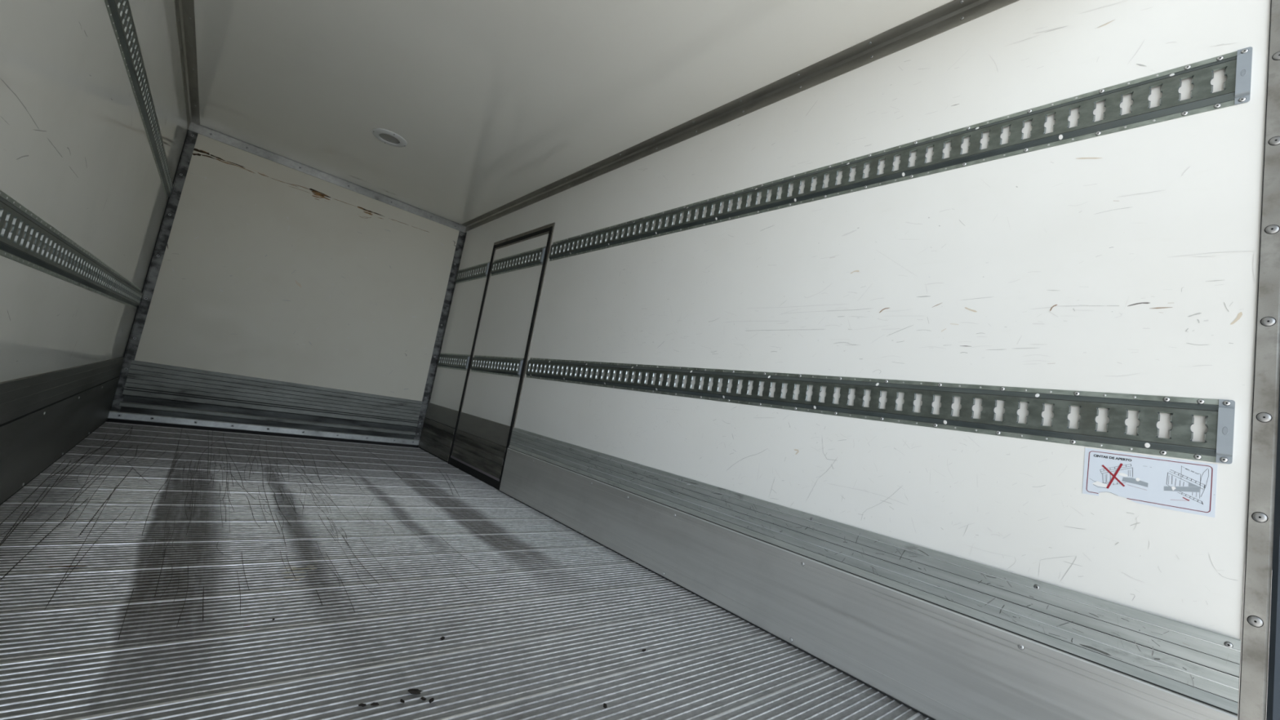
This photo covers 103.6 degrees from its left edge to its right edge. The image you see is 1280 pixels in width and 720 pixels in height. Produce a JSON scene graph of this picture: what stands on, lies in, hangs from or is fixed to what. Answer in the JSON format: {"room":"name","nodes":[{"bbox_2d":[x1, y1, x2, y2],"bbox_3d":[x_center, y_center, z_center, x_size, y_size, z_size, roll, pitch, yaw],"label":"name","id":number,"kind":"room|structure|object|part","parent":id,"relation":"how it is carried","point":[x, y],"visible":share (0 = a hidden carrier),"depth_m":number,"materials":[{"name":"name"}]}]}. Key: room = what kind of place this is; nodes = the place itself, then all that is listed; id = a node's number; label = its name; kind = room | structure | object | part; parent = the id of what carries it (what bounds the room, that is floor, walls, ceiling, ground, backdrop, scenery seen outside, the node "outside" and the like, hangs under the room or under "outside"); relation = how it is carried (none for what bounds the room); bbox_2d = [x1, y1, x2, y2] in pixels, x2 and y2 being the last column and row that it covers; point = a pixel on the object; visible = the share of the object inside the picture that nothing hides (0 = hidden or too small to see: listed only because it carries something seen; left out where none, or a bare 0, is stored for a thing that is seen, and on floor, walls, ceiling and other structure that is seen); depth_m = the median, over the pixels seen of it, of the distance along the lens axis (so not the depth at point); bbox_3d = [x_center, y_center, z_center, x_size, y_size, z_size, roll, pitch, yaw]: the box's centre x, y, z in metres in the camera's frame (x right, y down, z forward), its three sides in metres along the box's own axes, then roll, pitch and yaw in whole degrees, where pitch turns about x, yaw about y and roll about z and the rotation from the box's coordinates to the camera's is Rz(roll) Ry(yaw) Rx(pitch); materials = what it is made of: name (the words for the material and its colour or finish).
{"room":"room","nodes":[
{"label":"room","id":0,"kind":"room"},
{"bbox_2d":[0,0,187,382],"bbox_3d":[-1.810,-0.538,1.582,0.060,2.153,4.848,15,-8,-40],"label":"wall","id":1,"kind":"structure","parent":0,"point":[76,153],"depth_m":1.58,"materials":[{"name":"white"}]},
{"bbox_2d":[0,356,124,505],"bbox_3d":[-1.896,0.267,1.490,0.014,0.427,4.765,15,-8,-40],"label":"baseboard","id":2,"kind":"structure","parent":1,"relation":"attached to","point":[43,416],"depth_m":1.91,"materials":[{"name":"metal"}]},
{"bbox_2d":[0,190,142,308],"bbox_3d":[-1.789,-0.325,1.549,0.014,0.132,4.712,15,-8,-40],"label":"rail","id":3,"kind":"object","parent":1,"relation":"attached to","point":[13,246],"visible":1,"depth_m":1.50,"materials":[{"name":"silver metal"}]},
{"bbox_2d":[104,0,173,199],"bbox_3d":[-1.658,-1.075,1.629,0.014,0.132,4.712,15,-8,-40],"label":"rail","id":4,"kind":"object","parent":1,"relation":"attached to","point":[116,15],"visible":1,"depth_m":1.92,"materials":[{"name":"silver metal"}]},
{"bbox_2d":[173,0,199,128],"bbox_3d":[-1.568,-1.554,1.704,0.054,0.054,4.787,15,-8,-40],"label":"trim","id":5,"kind":"structure","parent":1,"relation":"attached to","point":[184,9],"depth_m":2.66,"materials":[{"name":"grey metal"}]},
{"bbox_2d":[111,124,459,439],"bbox_3d":[-2.543,-0.398,4.109,2.145,2.153,0.060,15,-8,-40],"label":"wall","id":6,"kind":"structure","parent":0,"point":[269,269],"depth_m":3.93,"materials":[{"name":"white"}]},
{"bbox_2d":[110,129,198,411],"bbox_3d":[-3.288,-0.629,3.418,0.049,1.971,0.012,15,-8,-40],"label":"trim","id":7,"kind":"structure","parent":6,"relation":"attached to","point":[138,326],"depth_m":3.42,"materials":[{"name":"grey metal"}]},
{"bbox_2d":[107,410,419,445],"bbox_3d":[-2.741,0.553,3.931,1.992,0.048,0.017,15,-8,-40],"label":"trim","id":8,"kind":"structure","parent":6,"relation":"attached to","point":[113,415],"depth_m":3.77,"materials":[{"name":"grey metal"}]},
{"bbox_2d":[119,360,422,439],"bbox_3d":[-2.718,0.391,3.947,1.899,0.414,0.012,15,-8,-40],"label":"baseboard","id":9,"kind":"structure","parent":6,"relation":"attached to","point":[152,388],"depth_m":3.81,"materials":[{"name":"metal"}]},
{"bbox_2d":[106,125,456,447],"bbox_3d":[-2.571,-0.435,4.039,2.000,2.105,0.008,15,-8,-40],"label":"trim","id":10,"kind":"structure","parent":6,"relation":"attached to","point":[108,420],"depth_m":3.62,"materials":[{"name":"grey metal"}]},
{"bbox_2d":[188,122,466,232],"bbox_3d":[-2.396,-1.435,4.146,1.992,0.061,0.008,15,-8,-40],"label":"trim","id":11,"kind":"structure","parent":6,"relation":"attached to","point":[195,127],"depth_m":4.00,"materials":[{"name":"grey metal"}]},
{"bbox_2d":[413,231,466,439],"bbox_3d":[-1.837,-0.244,4.649,0.055,1.971,0.044,15,-8,-40],"label":"trim","id":12,"kind":"structure","parent":6,"relation":"attached to","point":[461,237],"depth_m":4.66,"materials":[{"name":"grey metal"}]},
{"bbox_2d":[0,421,931,719],"bbox_3d":[-1.210,0.694,2.114,2.040,0.046,4.900,15,-8,-40],"label":"floor","id":13,"kind":"structure","parent":0,"point":[146,571],"depth_m":1.41,"materials":[{"name":"grey metal"}]},
{"bbox_2d":[370,702,379,705],"bbox_3d":[-0.517,0.670,0.982,0.017,0.003,0.009,12,-6,-22],"label":"crumb","id":14,"kind":"object","parent":13,"relation":"on","point":[374,703],"visible":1,"depth_m":0.98,"materials":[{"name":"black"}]},
{"bbox_2d":[408,688,423,694],"bbox_3d":[-0.463,0.683,1.038,0.031,0.008,0.016,11,-6,-15],"label":"crumb","id":15,"kind":"object","parent":13,"relation":"on","point":[415,691],"visible":1,"depth_m":1.03,"materials":[{"name":"black"}]},
{"bbox_2d":[428,697,434,702],"bbox_3d":[-0.423,0.690,1.021,0.010,0.005,0.018,11,-6,-7],"label":"crumb","id":16,"kind":"object","parent":13,"relation":"on","point":[431,700],"visible":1,"depth_m":1.02,"materials":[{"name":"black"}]},
{"bbox_2d":[194,0,953,224],"bbox_3d":[-0.856,-1.418,2.357,2.120,0.060,4.848,15,-8,-40],"label":"ceiling","id":17,"kind":"structure","parent":0,"point":[494,104],"depth_m":2.41,"materials":[{"name":"white plastic"}]},
{"bbox_2d":[372,128,407,146],"bbox_3d":[-1.605,-1.420,3.230,0.206,0.012,0.206,15,-8,-40],"label":"recessed light","id":18,"kind":"object","parent":17,"relation":"in","point":[388,137],"visible":1,"depth_m":3.21,"materials":[{"name":"white plastic"}]},
{"bbox_2d":[419,0,1271,719],"bbox_3d":[-0.282,-0.131,2.901,0.060,2.153,4.848,15,-8,-40],"label":"wall","id":19,"kind":"structure","parent":0,"point":[1126,261],"depth_m":1.47,"materials":[{"name":"white"}]},
{"bbox_2d":[418,402,458,462],"bbox_3d":[-1.724,0.601,4.290,0.012,0.415,0.732,15,-8,-40],"label":"baseboard","id":20,"kind":"structure","parent":19,"relation":"attached to","point":[439,421],"depth_m":4.26,"materials":[{"name":"metal"}]},
{"bbox_2d":[437,352,470,370],"bbox_3d":[-1.619,0.010,4.349,0.014,0.132,0.700,15,-8,-40],"label":"rail","id":21,"kind":"object","parent":19,"relation":"attached to","point":[456,366],"visible":1,"depth_m":4.32,"materials":[{"name":"silver metal"}]},
{"bbox_2d":[455,262,489,284],"bbox_3d":[-1.483,-0.764,4.431,0.014,0.132,0.700,15,-8,-40],"label":"rail","id":22,"kind":"object","parent":19,"relation":"attached to","point":[469,277],"visible":1,"depth_m":4.41,"materials":[{"name":"silver metal"}]},
{"bbox_2d":[448,222,555,490],"bbox_3d":[-1.036,-0.058,3.733,0.064,1.825,0.963,15,-8,-40],"label":"door","id":23,"kind":"structure","parent":19,"relation":"in","point":[488,409],"depth_m":3.67,"materials":[{"name":"metal"}]},
{"bbox_3d":[-1.185,0.811,3.643,0.058,0.052,0.883,15,-8,-40],"label":"sill","id":24,"kind":"part","parent":23,"relation":"part of","materials":[{"name":"metal"}]},
{"bbox_3d":[-1.167,0.595,3.649,0.010,0.347,0.867,15,-8,-40],"label":"kick panel","id":25,"kind":"part","parent":23,"relation":"part of","materials":[{"name":"metal"}]},
{"bbox_3d":[-1.069,0.038,3.703,0.014,0.132,0.836,15,-8,-40],"label":"lashing rail","id":26,"kind":"part","parent":23,"relation":"part of","materials":[{"name":"grey metal"}]},
{"bbox_3d":[-0.933,-0.736,3.785,0.014,0.132,0.836,15,-8,-40],"label":"lashing rail","id":27,"kind":"part","parent":23,"relation":"part of","materials":[{"name":"grey metal"}]},
{"bbox_2d":[462,0,1019,231],"bbox_3d":[-0.124,-1.169,2.950,0.054,0.054,4.787,15,-8,-40],"label":"trim","id":28,"kind":"structure","parent":19,"relation":"attached to","point":[955,13],"depth_m":2.10,"materials":[{"name":"grey metal"}]},
{"bbox_2d":[499,426,1240,719],"bbox_3d":[0.125,0.692,2.108,0.020,0.416,3.060,15,-8,-40],"label":"baseboard","id":29,"kind":"structure","parent":19,"relation":"attached to","point":[943,636],"depth_m":1.41,"materials":[{"name":"metal"}]},
{"bbox_2d":[525,357,1235,463],"bbox_3d":[0.235,0.098,2.174,0.014,0.132,3.012,15,-8,-40],"label":"rail","id":30,"kind":"object","parent":19,"relation":"attached to","point":[1217,447],"visible":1,"depth_m":1.39,"materials":[{"name":"silver metal"}]},
{"bbox_2d":[549,46,1252,261],"bbox_3d":[0.372,-0.683,2.257,0.014,0.132,3.012,15,-8,-40],"label":"rail","id":31,"kind":"object","parent":19,"relation":"attached to","point":[1237,64],"visible":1,"depth_m":1.50,"materials":[{"name":"silver metal"}]},
{"bbox_2d":[1082,448,1217,517],"bbox_3d":[1.115,0.265,1.113,0.001,0.109,0.207,15,-8,-40],"label":"instruction sticker","id":32,"kind":"object","parent":19,"relation":"attached to","point":[1172,484],"visible":1,"depth_m":1.10,"materials":[{"name":"white paper"}]},
{"bbox_2d":[1238,0,1271,719],"bbox_3d":[1.270,-0.082,1.038,0.003,2.103,0.001,15,-8,-40],"label":"trim","id":33,"kind":"structure","parent":19,"relation":"attached to","point":[1271,0],"depth_m":1.03,"materials":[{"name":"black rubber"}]},
{"bbox_2d":[1238,0,1279,719],"bbox_3d":[1.310,-0.080,1.048,0.082,2.213,0.034,15,-8,-40],"label":"frame post","id":34,"kind":"object","parent":19,"relation":"attached to","point":[1257,602],"visible":1,"depth_m":1.00,"materials":[{"name":"silver metal"}]},
{"bbox_2d":[1266,383,1279,719],"bbox_3d":[1.433,-0.070,0.887,0.071,2.203,0.377,15,-8,-40],"label":"seal","id":35,"kind":"object","parent":19,"relation":"attached to","point":[1273,712],"depth_m":0.95,"materials":[{"name":"grey rubber"}]}
]}

